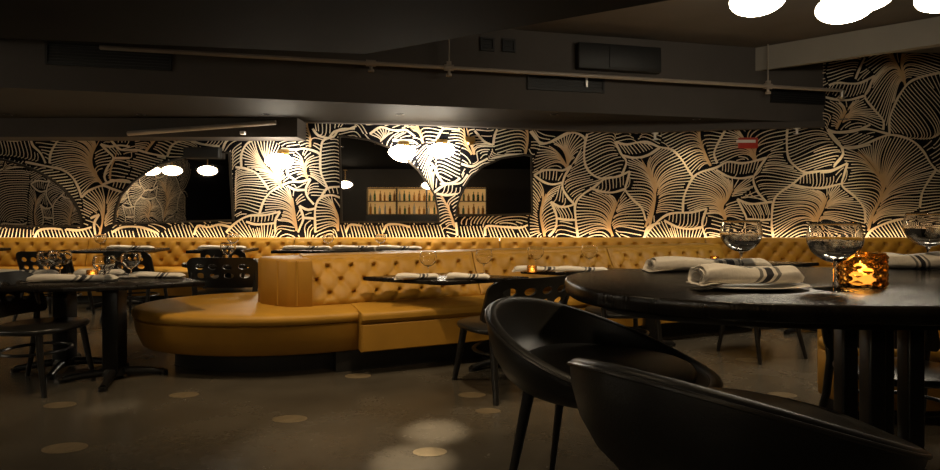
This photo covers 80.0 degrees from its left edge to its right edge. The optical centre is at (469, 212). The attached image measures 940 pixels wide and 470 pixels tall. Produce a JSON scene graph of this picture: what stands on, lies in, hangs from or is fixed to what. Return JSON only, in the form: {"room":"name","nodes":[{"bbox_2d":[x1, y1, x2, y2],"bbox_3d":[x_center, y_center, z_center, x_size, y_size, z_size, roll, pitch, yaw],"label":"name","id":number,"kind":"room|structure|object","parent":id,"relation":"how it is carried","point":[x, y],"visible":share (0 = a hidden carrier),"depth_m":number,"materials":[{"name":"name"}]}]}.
{"room":"restaurant","nodes":[
{"label":"restaurant","id":0,"kind":"room"},
{"bbox_2d":[0,0,667,53],"bbox_3d":[-1.900,-2.100,0.895,14.200,0.800,10.190,0,0,0],"label":"ceiling","id":1,"kind":"structure","parent":0,"point":[332,26],"depth_m":4.89,"materials":[{"name":"black paint"}]},
{"bbox_2d":[0,53,939,245],"bbox_3d":[-0.200,-0.625,8.806,17.800,3.750,0.129,0,0,0],"label":"wall","id":2,"kind":"structure","parent":0,"point":[880,164],"depth_m":8.75,"materials":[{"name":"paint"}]},
{"bbox_2d":[0,158,83,226],"bbox_3d":[-7.430,-0.352,8.725,2.797,1.141,0.040,0,0,0],"label":"wall mirror","id":3,"kind":"object","parent":2,"relation":"attached to","point":[29,197],"visible":1,"depth_m":8.72,"materials":[{"name":"black mirror"}]},
{"bbox_2d":[45,42,171,70],"bbox_3d":[-4.200,-1.823,6.531,1.318,0.256,0.030,0,0,-13],"label":"air vent","id":4,"kind":"object","parent":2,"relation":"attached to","point":[56,53],"visible":0.85,"depth_m":6.51,"materials":[{"name":"black metal"}]},
{"bbox_2d":[0,118,305,140],"bbox_3d":[-5.780,-1.268,8.525,6.440,0.284,0.450,0,0,0],"label":"soffit box","id":5,"kind":"object","parent":2,"relation":"attached to","point":[11,129],"visible":0.89,"depth_m":8.30,"materials":[{"name":"paint"}]},
{"bbox_2d":[127,120,276,135],"bbox_3d":[-3.954,-1.254,8.262,2.188,0.229,0.070,0,0,0],"label":"conduit pipe","id":6,"kind":"object","parent":5,"relation":"attached to","point":[272,122],"visible":1,"depth_m":8.23,"materials":[{"name":"metal"}]},
{"bbox_2d":[112,151,234,224],"bbox_3d":[-4.617,-0.387,8.725,1.891,1.148,0.040,0,0,0],"label":"wall mirror","id":7,"kind":"object","parent":2,"relation":"attached to","point":[177,190],"visible":0.84,"depth_m":8.72,"materials":[{"name":"black mirror"}]},
{"bbox_2d":[183,147,221,158],"bbox_3d":[-4.134,-0.929,8.670,0.550,0.170,0.150,0,0,0],"label":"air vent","id":8,"kind":"object","parent":2,"relation":"attached to","point":[188,152],"visible":1,"depth_m":8.59,"materials":[{"name":"grey metal"}]},
{"bbox_2d":[265,150,292,167],"bbox_3d":[-2.906,-0.835,8.533,0.410,0.303,0.435,0,0,0],"label":"wall lamp","id":9,"kind":"object","parent":2,"relation":"attached to","point":[282,159],"visible":1,"depth_m":8.39,"materials":[{"name":"white glass"}]},
{"bbox_2d":[338,135,439,222],"bbox_3d":[-1.258,-0.531,8.725,1.578,1.375,0.040,0,0,0],"label":"wall mirror","id":10,"kind":"object","parent":2,"relation":"attached to","point":[376,187],"visible":0.91,"depth_m":8.72,"materials":[{"name":"black mirror"}]},
{"bbox_2d":[388,141,414,159],"bbox_3d":[-1.035,-0.964,8.533,0.410,0.303,0.435,0,0,0],"label":"wall lamp","id":11,"kind":"object","parent":2,"relation":"attached to","point":[402,151],"visible":1,"depth_m":8.39,"materials":[{"name":"white glass"}]},
{"bbox_2d":[0,29,823,120],"bbox_3d":[-1.735,-1.955,7.105,14.530,1.090,3.290,0,0,0],"label":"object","id":12,"kind":"structure","parent":2,"relation":"attached to","point":[197,86],"depth_m":7.54,"materials":[{"name":"paint"}]},
{"bbox_2d":[428,139,453,157],"bbox_3d":[-0.441,-0.994,8.533,0.410,0.303,0.435,0,0,0],"label":"wall lamp","id":13,"kind":"object","parent":2,"relation":"attached to","point":[441,149],"visible":1,"depth_m":8.39,"materials":[{"name":"white glass"}]},
{"bbox_2d":[465,137,474,144],"bbox_3d":[0.000,-1.118,8.690,0.160,0.135,0.120,0,0,0],"label":"wall fitting","id":14,"kind":"object","parent":2,"relation":"attached to","point":[468,140],"visible":1,"depth_m":8.69,"materials":[{"name":"gold metal"}]},
{"bbox_2d":[480,37,494,51],"bbox_3d":[0.233,-2.268,7.535,0.195,0.175,0.030,0,0,-13],"label":"air vent","id":15,"kind":"object","parent":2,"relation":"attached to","point":[486,44],"visible":1,"depth_m":7.53,"materials":[{"name":"black metal"}]},
{"bbox_2d":[482,40,492,48],"bbox_3d":[0.232,-2.268,7.539,0.145,0.125,0.022,0,0,-13],"label":"grille","id":16,"kind":"object","parent":15,"relation":"attached to","point":[486,44],"depth_m":7.54,"materials":[{"name":"black metal"}]},
{"bbox_2d":[455,154,532,216],"bbox_3d":[0.375,-0.430,8.725,1.219,0.984,0.040,0,0,0],"label":"wall mirror","id":17,"kind":"object","parent":2,"relation":"attached to","point":[503,186],"visible":1,"depth_m":8.72,"materials":[{"name":"black mirror"}]},
{"bbox_2d":[502,38,515,52],"bbox_3d":[0.527,-2.275,7.602,0.184,0.177,0.030,0,0,-13],"label":"air vent","id":18,"kind":"object","parent":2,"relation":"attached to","point":[508,45],"visible":1,"depth_m":7.60,"materials":[{"name":"black metal"}]},
{"bbox_2d":[504,41,513,49],"bbox_3d":[0.526,-2.275,7.606,0.134,0.127,0.022,0,0,-13],"label":"grille","id":19,"kind":"object","parent":18,"relation":"attached to","point":[508,45],"depth_m":7.60,"materials":[{"name":"black metal"}]},
{"bbox_2d":[304,121,824,133],"bbox_3d":[1.401,-1.327,8.680,8.127,0.176,0.120,0,0,0],"label":"trim","id":20,"kind":"structure","parent":2,"relation":"attached to","point":[636,127],"depth_m":8.62,"materials":[{"name":"paint"}]},
{"bbox_2d":[527,74,604,92],"bbox_3d":[1.345,-1.811,7.777,1.144,0.237,0.050,0,0,-13],"label":"air vent","id":21,"kind":"object","parent":2,"relation":"attached to","point":[534,82],"visible":0.82,"depth_m":7.78,"materials":[{"name":"metal"}]},
{"bbox_2d":[575,42,660,74],"bbox_3d":[2.103,-2.181,7.907,1.273,0.364,0.132,0,0,-13],"label":"air vent","id":22,"kind":"object","parent":2,"relation":"attached to","point":[588,56],"visible":1,"depth_m":7.84,"materials":[{"name":"black metal"}]},
{"bbox_2d":[609,46,658,70],"bbox_3d":[2.316,-2.181,7.893,0.764,0.305,0.012,0,0,-13],"label":"grille","id":23,"kind":"object","parent":22,"relation":"attached to","point":[621,58],"depth_m":7.89,"materials":[{"name":"black metal"}]},
{"bbox_2d":[736,138,757,147],"bbox_3d":[4.301,-1.090,8.716,0.345,0.165,0.068,0,0,0],"label":"wall sign","id":24,"kind":"object","parent":2,"relation":"attached to","point":[742,142],"visible":1,"depth_m":8.69,"materials":[{"name":"red plastic"}]},
{"bbox_2d":[770,88,825,104],"bbox_3d":[5.055,-1.790,8.627,0.985,0.216,0.030,0,0,-13],"label":"air vent","id":25,"kind":"object","parent":2,"relation":"attached to","point":[789,96],"visible":0.98,"depth_m":8.63,"materials":[{"name":"black metal"}]},
{"bbox_2d":[773,90,823,102],"bbox_3d":[5.054,-1.790,8.631,0.935,0.166,0.022,0,0,-13],"label":"grille","id":26,"kind":"object","parent":25,"relation":"attached to","point":[779,96],"depth_m":8.63,"materials":[{"name":"black metal"}]},
{"bbox_2d":[0,302,939,469],"bbox_3d":[-0.200,1.299,2.275,18.000,0.102,13.350,0,0,0],"label":"floor","id":27,"kind":"structure","parent":0,"point":[415,416],"depth_m":3.51,"materials":[{"name":"concrete"}]},
{"bbox_2d":[0,248,10,250],"bbox_3d":[-6.950,0.870,7.594,0.900,0.760,0.672,0,0,0],"label":"dining table","id":28,"kind":"object","parent":27,"relation":"on","point":[1,249],"visible":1,"depth_m":7.84,"materials":[{"name":"black wood"}]},
{"bbox_2d":[0,271,93,397],"bbox_3d":[-3.142,0.844,4.032,0.642,0.818,0.525,0,0,4],"label":"cafe chair","id":29,"kind":"object","parent":27,"relation":"on","point":[36,327],"visible":0.88,"depth_m":4.09,"materials":[{"name":"black wood"}]},
{"bbox_2d":[12,251,94,320],"bbox_3d":[-4.900,0.844,6.629,0.625,0.818,0.614,0,0,0],"label":"cafe chair","id":30,"kind":"object","parent":27,"relation":"on","point":[69,268],"visible":0.38,"depth_m":6.43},
{"bbox_2d":[0,273,204,391],"bbox_3d":[-3.259,0.890,4.423,2.417,0.721,1.047,0,0,0],"label":"dining table","id":31,"kind":"object","parent":27,"relation":"on","point":[114,362],"visible":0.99,"depth_m":4.21,"materials":[{"name":"black wood"}]},
{"bbox_2d":[0,269,58,274],"bbox_3d":[-3.811,0.503,4.707,0.666,0.067,0.140,0,0,-6],"label":"napkin","id":32,"kind":"object","parent":31,"relation":"on","point":[33,272],"visible":0.47,"depth_m":4.70,"materials":[{"name":"fabric"}]},
{"bbox_2d":[36,250,52,273],"bbox_3d":[-3.495,0.422,4.638,0.158,0.216,0.158,0,0,-35],"label":"wine glass","id":33,"kind":"object","parent":31,"relation":"on","point":[41,256],"visible":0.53,"depth_m":4.57,"materials":[{"name":"clear glass"}]},
{"bbox_2d":[47,250,71,273],"bbox_3d":[-3.343,0.417,4.566,0.166,0.226,0.166,0,0,-39],"label":"wine glass","id":34,"kind":"object","parent":31,"relation":"on","point":[58,258],"visible":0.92,"depth_m":4.51,"materials":[{"name":"clear glass"}]},
{"bbox_2d":[22,274,118,282],"bbox_3d":[-3.072,0.503,4.328,0.666,0.067,0.140,0,0,-8],"label":"napkin","id":35,"kind":"object","parent":31,"relation":"on","point":[37,277],"visible":0.98,"depth_m":4.29,"materials":[{"name":"fabric"}]},
{"bbox_2d":[86,269,98,274],"bbox_3d":[-3.147,0.502,4.666,0.090,0.056,0.090,0,0,0],"label":"candle holder","id":36,"kind":"object","parent":31,"relation":"on","point":[92,271],"visible":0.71,"depth_m":4.63,"materials":[{"name":"orange glass"}]},
{"bbox_2d":[73,268,124,274],"bbox_3d":[-3.142,0.503,4.744,0.388,0.067,0.140,0,0,-14],"label":"napkin","id":37,"kind":"object","parent":31,"relation":"on","point":[78,271],"visible":0.58,"depth_m":4.72,"materials":[{"name":"fabric"}]},
{"bbox_2d":[92,255,115,283],"bbox_3d":[-2.771,0.427,4.240,0.151,0.206,0.151,0,0,35],"label":"wine glass","id":38,"kind":"object","parent":31,"relation":"on","point":[101,263],"visible":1,"depth_m":4.19,"materials":[{"name":"clear glass"}]},
{"bbox_2d":[92,255,115,271],"bbox_3d":[-2.771,0.386,4.240,0.151,0.124,0.151,0,0,35],"label":"bowl","id":39,"kind":"object","parent":38,"relation":"on","point":[102,263],"depth_m":4.19,"materials":[{"name":"clear glass"}]},
{"bbox_2d":[120,252,141,278],"bbox_3d":[-2.764,0.427,4.566,0.151,0.206,0.151,0,0,-27],"label":"wine glass","id":40,"kind":"object","parent":31,"relation":"on","point":[130,260],"visible":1,"depth_m":4.52,"materials":[{"name":"clear glass"}]},
{"bbox_2d":[120,252,141,267],"bbox_3d":[-2.764,0.386,4.566,0.151,0.124,0.151,0,0,-27],"label":"bowl","id":41,"kind":"object","parent":40,"relation":"on","point":[128,259],"depth_m":4.51,"materials":[{"name":"clear glass"}]},
{"bbox_3d":[-2.788,0.524,4.614,0.209,0.013,0.171,0,0,0],"label":"plate","id":42,"kind":"object","parent":31,"relation":"on","visible":0},
{"bbox_2d":[128,271,185,277],"bbox_3d":[-2.570,0.509,4.598,0.472,0.052,0.140,0,0,3],"label":"napkin","id":43,"kind":"object","parent":42,"relation":"on","point":[143,274],"visible":1,"depth_m":4.56,"materials":[{"name":"fabric"}]},
{"bbox_2d":[71,248,169,308],"bbox_3d":[-4.750,0.870,7.594,1.000,0.760,0.672,0,0,0],"label":"dining table","id":44,"kind":"object","parent":27,"relation":"on","point":[91,250],"visible":0.22,"depth_m":7.40,"materials":[{"name":"black wood"}]},
{"bbox_2d":[94,234,106,249],"bbox_3d":[-4.950,0.390,7.500,0.147,0.201,0.147,0,0,-16],"label":"wine glass","id":45,"kind":"object","parent":44,"relation":"on","point":[100,238],"visible":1,"depth_m":7.46,"materials":[{"name":"clear glass"}]},
{"bbox_2d":[94,234,106,243],"bbox_3d":[-4.950,0.349,7.500,0.147,0.121,0.147,0,0,-16],"label":"bowl","id":46,"kind":"object","parent":45,"relation":"on","point":[100,238],"depth_m":7.45,"materials":[{"name":"clear glass"}]},
{"bbox_2d":[106,245,154,248],"bbox_3d":[-4.609,0.467,7.596,0.666,0.060,0.156,0,0,2],"label":"napkin","id":47,"kind":"object","parent":44,"relation":"on","point":[110,246],"visible":0.98,"depth_m":7.55,"materials":[{"name":"fabric"}]},
{"bbox_2d":[99,251,167,321],"bbox_3d":[-3.970,0.844,6.679,0.560,0.818,0.614,0,0,0],"label":"cafe chair","id":48,"kind":"object","parent":27,"relation":"on","point":[147,261],"visible":0.47,"depth_m":6.48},
{"bbox_2d":[181,262,248,277],"bbox_3d":[-2.618,0.890,6.057,0.920,0.720,0.800,0,0,0],"label":"dining table","id":49,"kind":"object","parent":27,"relation":"on","point":[198,266],"visible":0.12,"depth_m":5.74,"materials":[{"name":"black wood"}]},
{"bbox_2d":[220,243,235,257],"bbox_3d":[-2.568,0.423,5.937,0.156,0.214,0.156,0,0,-4],"label":"wine glass","id":50,"kind":"object","parent":49,"relation":"on","point":[227,249],"visible":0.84,"depth_m":5.88,"materials":[{"name":"clear glass"}]},
{"bbox_2d":[187,257,257,295],"bbox_3d":[-2.450,0.844,5.759,0.725,0.818,0.614,0,0,0],"label":"cafe chair","id":51,"kind":"object","parent":27,"relation":"on","point":[219,285],"visible":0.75,"depth_m":5.54,"materials":[{"name":"black wood"}]},
{"bbox_2d":[186,248,258,274],"bbox_3d":[-3.350,0.870,7.594,0.720,0.760,0.672,0,0,0],"label":"dining table","id":52,"kind":"object","parent":27,"relation":"on","point":[196,251],"visible":0.03,"depth_m":7.45,"materials":[{"name":"black wood"}]},
{"bbox_2d":[194,245,246,249],"bbox_3d":[-3.359,0.467,7.576,0.666,0.060,0.156,0,0,-2],"label":"napkin","id":53,"kind":"object","parent":52,"relation":"on","point":[201,246],"visible":0.62,"depth_m":7.53,"materials":[{"name":"fabric"}]},
{"bbox_2d":[227,234,239,242],"bbox_3d":[-3.150,0.383,7.450,0.156,0.214,0.156,0,0,-9],"label":"wine glass","id":54,"kind":"object","parent":52,"relation":"on","point":[232,238],"visible":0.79,"depth_m":7.39,"materials":[{"name":"clear glass"}]},
{"bbox_2d":[200,249,249,288],"bbox_3d":[-3.000,0.844,6.981,0.550,0.818,0.558,0,0,0],"label":"cafe chair","id":55,"kind":"object","parent":27,"relation":"on","point":[211,252],"visible":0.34,"depth_m":6.75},
{"bbox_2d":[271,248,420,253],"bbox_3d":[-1.650,0.870,7.594,1.900,0.760,0.672,0,0,0],"label":"dining table","id":56,"kind":"object","parent":27,"relation":"on","point":[278,251],"visible":0.09,"depth_m":7.32,"materials":[{"name":"black wood"}]},
{"bbox_2d":[280,245,330,249],"bbox_3d":[-2.208,0.467,7.545,0.666,0.060,0.156,0,0,-9],"label":"napkin","id":57,"kind":"object","parent":56,"relation":"on","point":[291,247],"visible":0.96,"depth_m":7.50,"materials":[{"name":"fabric"}]},
{"bbox_2d":[322,234,333,249],"bbox_3d":[-1.900,0.390,7.500,0.147,0.201,0.147,0,0,-28],"label":"wine glass","id":58,"kind":"object","parent":56,"relation":"on","point":[327,238],"visible":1,"depth_m":7.45,"materials":[{"name":"clear glass"}]},
{"bbox_2d":[322,234,333,243],"bbox_3d":[-1.900,0.349,7.500,0.147,0.121,0.147,0,0,-28],"label":"bowl","id":59,"kind":"object","parent":58,"relation":"on","point":[327,238],"depth_m":7.45,"materials":[{"name":"clear glass"}]},
{"bbox_2d":[331,245,376,249],"bbox_3d":[-1.558,0.467,7.594,0.666,0.060,0.156,0,0,-11],"label":"napkin","id":60,"kind":"object","parent":56,"relation":"on","point":[335,246],"visible":0.96,"depth_m":7.55,"materials":[{"name":"fabric"}]},
{"bbox_2d":[375,234,385,249],"bbox_3d":[-1.200,0.390,7.520,0.147,0.201,0.147,0,0,-17],"label":"wine glass","id":61,"kind":"object","parent":56,"relation":"on","point":[380,238],"visible":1,"depth_m":7.47,"materials":[{"name":"clear glass"}]},
{"bbox_2d":[375,234,385,243],"bbox_3d":[-1.200,0.349,7.520,0.147,0.121,0.147,0,0,-17],"label":"bowl","id":62,"kind":"object","parent":61,"relation":"on","point":[380,238],"depth_m":7.46,"materials":[{"name":"clear glass"}]},
{"bbox_2d":[376,245,421,249],"bbox_3d":[-0.960,0.467,7.548,0.666,0.060,0.156,0,0,13],"label":"napkin","id":63,"kind":"object","parent":56,"relation":"on","point":[382,246],"visible":0.93,"depth_m":7.50,"materials":[{"name":"fabric"}]},
{"bbox_2d":[131,243,749,372],"bbox_3d":[0.187,0.807,5.316,6.106,0.885,1.546,0,0,-15],"label":"banquette","id":64,"kind":"object","parent":27,"relation":"on","point":[308,311],"visible":0.53,"depth_m":4.53,"materials":[{"name":"yellow leather"}]},
{"bbox_2d":[363,273,528,371],"bbox_3d":[-0.169,0.890,4.655,1.389,0.720,0.603,0,0,17],"label":"dining table","id":65,"kind":"object","parent":27,"relation":"on","point":[440,280],"visible":0.21,"depth_m":4.49,"materials":[{"name":"black wood"}]},
{"bbox_2d":[394,273,438,279],"bbox_3d":[-0.430,0.508,4.493,0.366,0.056,0.124,0,0,-12],"label":"napkin","id":66,"kind":"object","parent":65,"relation":"on","point":[400,276],"visible":1,"depth_m":4.46,"materials":[{"name":"fabric"}]},
{"bbox_2d":[419,252,436,272],"bbox_3d":[-0.351,0.429,4.704,0.147,0.201,0.147,0,0,-38],"label":"wine glass","id":67,"kind":"object","parent":65,"relation":"on","point":[427,259],"visible":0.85,"depth_m":4.65,"materials":[{"name":"clear glass"}]},
{"bbox_2d":[445,272,489,278],"bbox_3d":[-0.021,0.508,4.494,0.366,0.056,0.124,0,0,4],"label":"napkin","id":68,"kind":"object","parent":65,"relation":"on","point":[455,275],"visible":0.99,"depth_m":4.46,"materials":[{"name":"fabric"}]},
{"bbox_2d":[475,250,492,273],"bbox_3d":[0.122,0.427,4.896,0.151,0.206,0.151,0,0,-8],"label":"wine glass","id":69,"kind":"object","parent":65,"relation":"on","point":[483,257],"visible":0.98,"depth_m":4.84,"materials":[{"name":"clear glass"}]},
{"bbox_2d":[475,250,492,263],"bbox_3d":[0.122,0.386,4.896,0.151,0.124,0.151,0,0,-8],"label":"bowl","id":70,"kind":"object","parent":69,"relation":"on","point":[482,256],"depth_m":4.84,"materials":[{"name":"clear glass"}]},
{"bbox_2d":[0,237,939,301],"bbox_3d":[-0.200,0.811,8.197,17.300,0.873,0.955,0,0,0],"label":"banquette","id":71,"kind":"object","parent":27,"relation":"on","point":[789,249],"visible":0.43,"depth_m":8.41,"materials":[{"name":"yellow leather"}]},
{"bbox_2d":[452,275,568,405],"bbox_3d":[0.312,0.844,4.079,0.725,0.818,0.725,0,0,-30],"label":"cafe chair","id":72,"kind":"object","parent":27,"relation":"on","point":[475,324],"visible":0.48,"depth_m":3.80,"materials":[{"name":"black wood"}]},
{"bbox_2d":[521,268,675,346],"bbox_3d":[1.191,0.890,5.196,1.389,0.720,0.603,0,0,17],"label":"dining table","id":73,"kind":"object","parent":27,"relation":"on","point":[648,324],"visible":0.1,"depth_m":5.07,"materials":[{"name":"black wood"}]},
{"bbox_2d":[527,265,536,272],"bbox_3d":[0.552,0.499,4.988,0.090,0.062,0.090,0,0,0],"label":"candle holder","id":74,"kind":"object","parent":73,"relation":"on","point":[530,268],"visible":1,"depth_m":4.96,"materials":[{"name":"orange glass"}]},
{"bbox_2d":[512,265,558,271],"bbox_3d":[0.636,0.506,5.070,0.527,0.060,0.140,0,0,-2],"label":"napkin","id":75,"kind":"object","parent":73,"relation":"on","point":[523,268],"visible":0.76,"depth_m":5.03,"materials":[{"name":"fabric"}]},
{"bbox_2d":[527,246,543,264],"bbox_3d":[0.625,0.424,5.330,0.155,0.211,0.155,0,0,-7],"label":"wine glass","id":76,"kind":"object","parent":73,"relation":"on","point":[535,253],"visible":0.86,"depth_m":5.27,"materials":[{"name":"clear glass"}]},
{"bbox_2d":[556,266,607,272],"bbox_3d":[1.000,0.506,5.027,0.472,0.060,0.140,0,0,3],"label":"napkin","id":77,"kind":"object","parent":73,"relation":"on","point":[565,269],"visible":0.94,"depth_m":4.99,"materials":[{"name":"fabric"}]},
{"bbox_2d":[581,245,597,266],"bbox_3d":[1.156,0.422,5.426,0.158,0.216,0.158,0,0,-1],"label":"wine glass","id":78,"kind":"object","parent":73,"relation":"on","point":[589,252],"visible":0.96,"depth_m":5.37,"materials":[{"name":"clear glass"}]},
{"bbox_2d":[581,245,597,258],"bbox_3d":[1.156,0.379,5.426,0.158,0.130,0.158,0,0,-1],"label":"bowl","id":79,"kind":"object","parent":78,"relation":"on","point":[588,251],"depth_m":5.37,"materials":[{"name":"clear glass"}]},
{"bbox_2d":[485,296,723,469],"bbox_3d":[0.533,0.820,2.328,0.941,0.864,0.945,0,0,-28],"label":"chair","id":80,"kind":"object","parent":27,"relation":"on","point":[533,341],"visible":0.63,"depth_m":2.43,"materials":[{"name":"black leather"}]},
{"bbox_2d":[529,343,696,382],"bbox_3d":[0.550,0.639,2.319,0.718,0.048,0.650,0,0,30],"label":"seat cushion","id":81,"kind":"object","parent":80,"relation":"on","point":[680,366],"depth_m":2.38,"materials":[{"name":"black leather"}]},
{"bbox_2d":[585,269,662,341],"bbox_3d":[1.253,0.844,4.601,0.550,0.818,0.558,0,0,-10],"label":"cafe chair","id":82,"kind":"object","parent":27,"relation":"on","point":[599,311],"visible":0.1,"depth_m":4.47,"materials":[{"name":"black wood"}]},
{"bbox_2d":[567,358,932,469],"bbox_3d":[0.734,0.807,1.573,0.982,0.891,0.901,0,0,-40],"label":"armchair","id":83,"kind":"object","parent":27,"relation":"on","point":[639,419],"visible":1,"depth_m":1.20,"materials":[{"name":"black leather"}]},
{"bbox_2d":[565,267,939,469],"bbox_3d":[1.630,0.767,2.335,2.440,0.965,1.250,0,0,0],"label":"table","id":84,"kind":"object","parent":27,"relation":"on","point":[909,305],"visible":0.88,"depth_m":2.11,"materials":[{"name":"black wood"}]},
{"bbox_2d":[642,256,771,271],"bbox_3d":[1.171,0.254,2.771,0.644,0.078,0.171,0,0,-4],"label":"napkin","id":85,"kind":"object","parent":84,"relation":"on","point":[664,263],"visible":0.68,"depth_m":2.72,"materials":[{"name":"fabric"}]},
{"bbox_2d":[720,220,762,265],"bbox_3d":[1.287,0.159,2.660,0.184,0.251,0.184,0,0,-16],"label":"wine glass","id":86,"kind":"object","parent":84,"relation":"on","point":[741,236],"visible":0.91,"depth_m":2.59,"materials":[{"name":"glass"}]},
{"bbox_2d":[720,220,762,251],"bbox_3d":[1.287,0.109,2.660,0.184,0.151,0.184,0,0,-16],"label":"bowl","id":87,"kind":"object","parent":86,"relation":"on","point":[738,235],"depth_m":2.59,"materials":[{"name":"clear glass"}]},
{"bbox_2d":[691,283,809,290],"bbox_3d":[1.051,0.276,2.106,0.437,0.018,0.236,0,0,0],"label":"plate","id":88,"kind":"object","parent":84,"relation":"on","point":[768,286],"visible":0.76,"depth_m":2.10,"materials":[{"name":"white ceramic"}]},
{"bbox_2d":[685,263,804,286],"bbox_3d":[1.040,0.233,2.111,0.444,0.086,0.156,0,0,-9],"label":"napkin","id":89,"kind":"object","parent":88,"relation":"on","point":[709,274],"visible":1,"depth_m":2.07,"materials":[{"name":"fabric"}]},
{"bbox_2d":[806,222,864,291],"bbox_3d":[1.362,0.159,2.093,0.184,0.251,0.184,0,0,-27],"label":"wine glass","id":90,"kind":"object","parent":84,"relation":"on","point":[833,242],"visible":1,"depth_m":2.03,"materials":[{"name":"glass"}]},
{"bbox_2d":[806,222,864,262],"bbox_3d":[1.362,0.109,2.093,0.184,0.151,0.184,0,0,-27],"label":"bowl","id":91,"kind":"object","parent":90,"relation":"on","point":[833,242],"depth_m":2.03,"materials":[{"name":"clear glass"}]},
{"bbox_2d":[836,251,888,288],"bbox_3d":[1.532,0.219,2.188,0.169,0.131,0.169,0,0,35],"label":"candle holder","id":92,"kind":"object","parent":84,"relation":"on","point":[867,269],"visible":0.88,"depth_m":2.12,"materials":[{"name":"orange glass"}]},
{"bbox_2d":[883,251,939,268],"bbox_3d":[2.289,0.245,2.885,0.344,0.101,0.156,0,0,8],"label":"napkin","id":93,"kind":"object","parent":84,"relation":"on","point":[932,259],"visible":0.79,"depth_m":2.83,"materials":[{"name":"fabric"}]},
{"bbox_2d":[902,213,939,270],"bbox_3d":[2.324,0.142,2.840,0.210,0.286,0.210,0,0,33],"label":"wine glass","id":94,"kind":"object","parent":84,"relation":"on","point":[923,229],"visible":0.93,"depth_m":2.79,"materials":[{"name":"glass"}]},
{"bbox_2d":[902,213,939,246],"bbox_3d":[2.324,0.085,2.840,0.210,0.172,0.210,0,0,33],"label":"bowl","id":95,"kind":"object","parent":94,"relation":"on","point":[923,229],"depth_m":2.79,"materials":[{"name":"clear glass"}]},
{"bbox_2d":[716,264,807,363],"bbox_3d":[2.557,0.844,4.932,0.550,0.818,0.558,0,0,-20],"label":"cafe chair","id":96,"kind":"object","parent":27,"relation":"on","point":[757,330],"visible":0.08,"depth_m":4.79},
{"bbox_2d":[768,261,818,334],"bbox_3d":[3.081,0.890,5.995,1.389,0.720,0.603,0,0,17],"label":"dining table","id":97,"kind":"object","parent":27,"relation":"on","point":[788,331],"visible":0.2,"depth_m":5.88,"materials":[{"name":"black wood"}]},
{"bbox_2d":[817,329,939,422],"bbox_3d":[3.243,0.875,3.490,2.005,0.750,0.470,0,0,0],"label":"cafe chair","id":98,"kind":"object","parent":27,"relation":"on","point":[932,406],"visible":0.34,"depth_m":3.33,"materials":[{"name":"yellow leather"}]},
{"bbox_2d":[819,329,939,416],"bbox_3d":[2.221,0.844,2.919,0.600,0.818,0.558,0,0,4],"label":"cafe chair","id":99,"kind":"object","parent":27,"relation":"on","point":[932,339],"visible":0.11,"depth_m":3.03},
{"bbox_2d":[510,0,939,52],"bbox_3d":[-0.200,-2.550,2.275,18.000,0.100,13.350,0,0,0],"label":"ceiling","id":100,"kind":"structure","parent":0,"point":[713,22],"depth_m":7.43,"materials":[{"name":"paint"}]},
{"bbox_2d":[99,39,844,99],"bbox_3d":[0.781,-2.118,7.463,10.193,0.765,0.107,0,0,-13],"label":"ceiling pipe","id":101,"kind":"object","parent":100,"relation":"hanging from","point":[448,67],"visible":0.98,"depth_m":7.22,"materials":[{"name":"metal"}]},
{"bbox_2d":[729,0,784,16],"bbox_3d":[2.360,-1.942,4.600,0.421,0.622,0.421,0,0,0],"label":"ceiling lamp","id":102,"kind":"object","parent":100,"relation":"hanging from","point":[747,8],"visible":1,"depth_m":4.53,"materials":[{"name":"beige"}]},
{"bbox_2d":[815,0,876,23],"bbox_3d":[3.080,-1.882,4.600,0.421,0.622,0.421,0,0,0],"label":"ceiling lamp","id":103,"kind":"object","parent":100,"relation":"hanging from","point":[827,11],"visible":1,"depth_m":4.50,"materials":[{"name":"white glass"}]},
{"bbox_2d":[755,16,939,70],"bbox_3d":[6.395,-2.325,6.961,5.960,0.350,0.300,0,0,39],"label":"beam","id":104,"kind":"structure","parent":100,"relation":"attached to","point":[923,33],"depth_m":7.69,"materials":[{"name":"paint"}]},
{"bbox_2d":[872,0,890,10],"bbox_3d":[3.500,-2.102,4.950,0.421,0.622,0.421,0,0,0],"label":"ceiling lamp","id":105,"kind":"object","parent":100,"relation":"hanging from","point":[880,3],"visible":0.18,"depth_m":4.86,"materials":[{"name":"white glass"}]},
{"bbox_2d":[914,0,939,12],"bbox_3d":[4.150,-2.082,4.900,0.421,0.622,0.421,0,0,0],"label":"ceiling lamp","id":106,"kind":"object","parent":100,"relation":"hanging from","point":[929,6],"visible":1,"depth_m":4.91,"materials":[{"name":"white glass"}]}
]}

